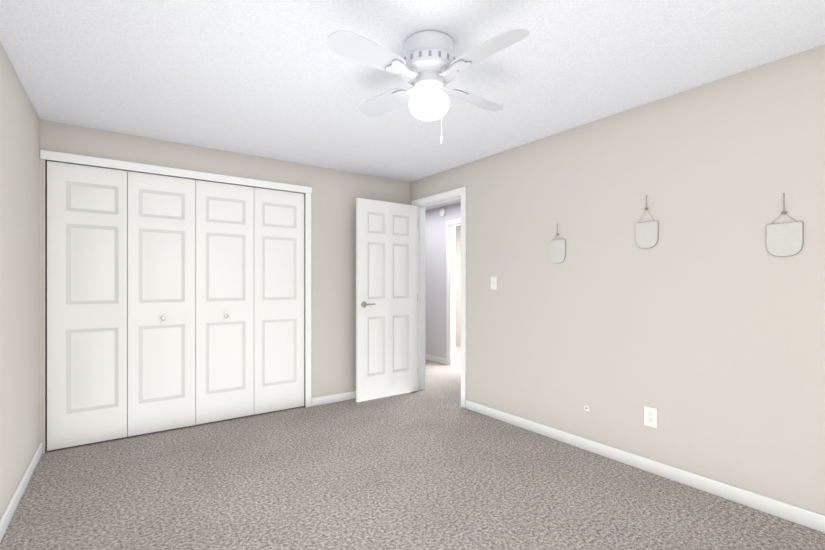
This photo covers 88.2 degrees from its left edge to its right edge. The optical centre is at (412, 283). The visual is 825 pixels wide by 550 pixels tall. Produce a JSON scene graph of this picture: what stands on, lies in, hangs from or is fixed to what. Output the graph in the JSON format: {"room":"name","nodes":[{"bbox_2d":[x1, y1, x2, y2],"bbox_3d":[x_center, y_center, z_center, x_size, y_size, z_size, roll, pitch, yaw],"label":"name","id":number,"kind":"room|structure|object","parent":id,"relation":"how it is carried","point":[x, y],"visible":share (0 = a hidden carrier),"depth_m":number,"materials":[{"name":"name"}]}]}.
{"room":"empty bedroom","nodes":[
{"label":"empty bedroom","id":0,"kind":"room"},
{"bbox_2d":[0,41,39,518],"bbox_3d":[-2.043,0.023,1.893,0.350,2.360,7.140,0,0,-36],"label":"wall","id":1,"kind":"structure","parent":0,"point":[19,280],"depth_m":2.38,"materials":[{"name":"grey paint"}]},
{"bbox_2d":[0,443,41,541],"bbox_3d":[-1.300,1.162,1.065,0.138,0.082,4.687,0,0,-36],"label":"baseboard","id":2,"kind":"structure","parent":1,"relation":"attached to","point":[7,516],"depth_m":2.34,"materials":[{"name":"white wood"}]},
{"bbox_2d":[127,171,127,413],"bbox_3d":[-1.778,0.023,4.563,3.198,2.360,0.050,0,0,-36],"label":"wall","id":3,"kind":"structure","parent":0,"point":[127,292],"depth_m":3.92,"materials":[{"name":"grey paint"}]},
{"bbox_2d":[40,119,409,453],"bbox_3d":[-1.355,0.023,3.974,3.198,2.360,0.100,0,0,-36],"label":"wall","id":4,"kind":"structure","parent":0,"point":[335,194],"depth_m":4.20,"materials":[{"name":"grey paint"}]},
{"bbox_2d":[47,161,303,450],"bbox_3d":[-1.825,0.159,3.587,1.907,2.064,0.067,0,0,-36],"label":"closet bifold doors","id":5,"kind":"structure","parent":4,"relation":"in","point":[215,301],"depth_m":3.46,"materials":[{"name":"white wood"}]},
{"bbox_2d":[40,150,311,406],"bbox_3d":[-1.829,0.133,3.616,2.003,2.140,0.128,0,0,-36],"label":"trim","id":6,"kind":"structure","parent":4,"relation":"attached to","point":[88,160],"depth_m":3.88,"materials":[{"name":"white wood"}]},
{"bbox_2d":[311,391,355,405],"bbox_3d":[-0.507,1.162,4.515,1.190,0.082,0.013,0,0,-36],"label":"baseboard","id":7,"kind":"structure","parent":4,"relation":"attached to","point":[327,399],"depth_m":4.30,"materials":[{"name":"white wood"}]},
{"bbox_2d":[0,345,824,549],"bbox_3d":[0.377,1.253,3.708,6.498,0.100,7.420,0,0,-36],"label":"floor","id":8,"kind":"structure","parent":0,"point":[433,465],"depth_m":2.44,"materials":[{"name":"grey carpet"}]},
{"bbox_2d":[0,0,824,210],"bbox_3d":[0.377,-1.207,3.708,6.498,0.100,7.420,0,0,-36],"label":"ceiling","id":9,"kind":"structure","parent":0,"point":[278,80],"depth_m":2.26,"materials":[{"name":"paint"}]},
{"bbox_2d":[327,27,528,142],"bbox_3d":[0.080,-0.919,2.058,0.810,0.475,0.810,0,0,4],"label":"fan light","id":10,"kind":"object","parent":9,"relation":"hanging from","point":[429,65],"visible":1,"depth_m":1.96,"materials":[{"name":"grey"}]},
{"bbox_2d":[425,203,460,358],"bbox_3d":[1.756,0.023,4.701,0.100,2.360,7.020,0,0,-36],"label":"wall","id":11,"kind":"structure","parent":0,"point":[435,283],"depth_m":6.54,"materials":[{"name":"white paint"}]},
{"bbox_2d":[425,354,445,363],"bbox_3d":[0.083,1.162,6.928,0.013,0.082,1.450,0,0,-36],"label":"baseboard","id":12,"kind":"structure","parent":11,"relation":"attached to","point":[435,359],"depth_m":6.53,"materials":[{"name":"white wood"}]},
{"bbox_2d":[439,208,445,216],"bbox_3d":[0.450,-1.067,6.398,0.038,0.128,0.128,0,0,-36],"label":"smoke detector","id":13,"kind":"object","parent":11,"relation":"attached to","point":[442,212],"visible":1,"depth_m":6.37,"materials":[{"name":"white plastic"}]},
{"bbox_2d":[446,218,460,364],"bbox_3d":[0.794,0.137,6.023,0.116,2.132,0.844,0,0,-36],"label":"door frame","id":14,"kind":"structure","parent":11,"relation":"attached to","point":[450,294],"depth_m":6.30,"materials":[{"name":"white wood"}]},
{"bbox_2d":[455,225,460,345],"bbox_3d":[2.935,0.023,5.476,0.120,2.360,7.140,0,0,-36],"label":"wall","id":15,"kind":"structure","parent":0,"point":[457,285],"depth_m":8.22,"materials":[{"name":"grey paint"}]},
{"bbox_2d":[410,44,824,515],"bbox_3d":[0.709,0.023,3.947,0.120,2.360,7.020,0,0,-36],"label":"wall","id":16,"kind":"structure","parent":0,"point":[699,326],"depth_m":2.61,"materials":[{"name":"grey paint"}]},
{"bbox_2d":[356,198,417,401],"bbox_3d":[-0.255,0.166,4.513,0.764,2.050,0.137,0,0,-37],"label":"bedroom door","id":17,"kind":"structure","parent":16,"relation":"in","point":[386,299],"depth_m":4.47,"materials":[{"name":"white wood"}]},
{"bbox_2d":[412,187,465,407],"bbox_3d":[0.309,0.135,4.503,0.152,2.137,0.884,0,0,-36],"label":"door frame","id":18,"kind":"structure","parent":16,"relation":"attached to","point":[421,204],"depth_m":4.70,"materials":[{"name":"white wood"}]},
{"bbox_2d":[491,277,496,289],"bbox_3d":[0.722,-0.004,3.809,0.020,0.115,0.070,0,0,-36],"label":"light switch","id":19,"kind":"object","parent":16,"relation":"attached to","point":[493,282],"visible":1,"depth_m":3.80,"materials":[{"name":"white plastic"}]},
{"bbox_2d":[550,224,565,263],"bbox_3d":[1.113,-0.307,3.270,0.016,0.306,0.135,0,0,-36],"label":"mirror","id":20,"kind":"object","parent":16,"relation":"attached to","point":[557,251],"visible":1,"depth_m":3.27,"materials":[{"name":"grey"}]},
{"bbox_2d":[466,400,824,532],"bbox_3d":[1.611,1.162,2.579,0.013,0.082,3.745,0,0,-36],"label":"baseboard","id":21,"kind":"structure","parent":16,"relation":"attached to","point":[796,514],"depth_m":2.59,"materials":[{"name":"white wood"}]},
{"bbox_2d":[636,195,658,247],"bbox_3d":[1.500,-0.396,2.732,0.016,0.340,0.141,0,0,-36],"label":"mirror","id":22,"kind":"object","parent":16,"relation":"attached to","point":[647,234],"visible":1,"depth_m":2.72,"materials":[{"name":"grey"}]},
{"bbox_2d":[644,406,656,427],"bbox_3d":[1.517,0.851,2.715,0.008,0.122,0.078,0,0,-36],"label":"duplex electrical outlet","id":23,"kind":"object","parent":16,"relation":"attached to","point":[650,416],"visible":1,"depth_m":2.71,"materials":[{"name":"white plastic"}]},
{"bbox_2d":[766,193,803,256],"bbox_3d":[1.899,-0.299,2.177,0.016,0.324,0.147,0,0,-36],"label":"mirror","id":24,"kind":"object","parent":16,"relation":"attached to","point":[784,239],"visible":1,"depth_m":2.17,"materials":[{"name":"grey"}]}
]}

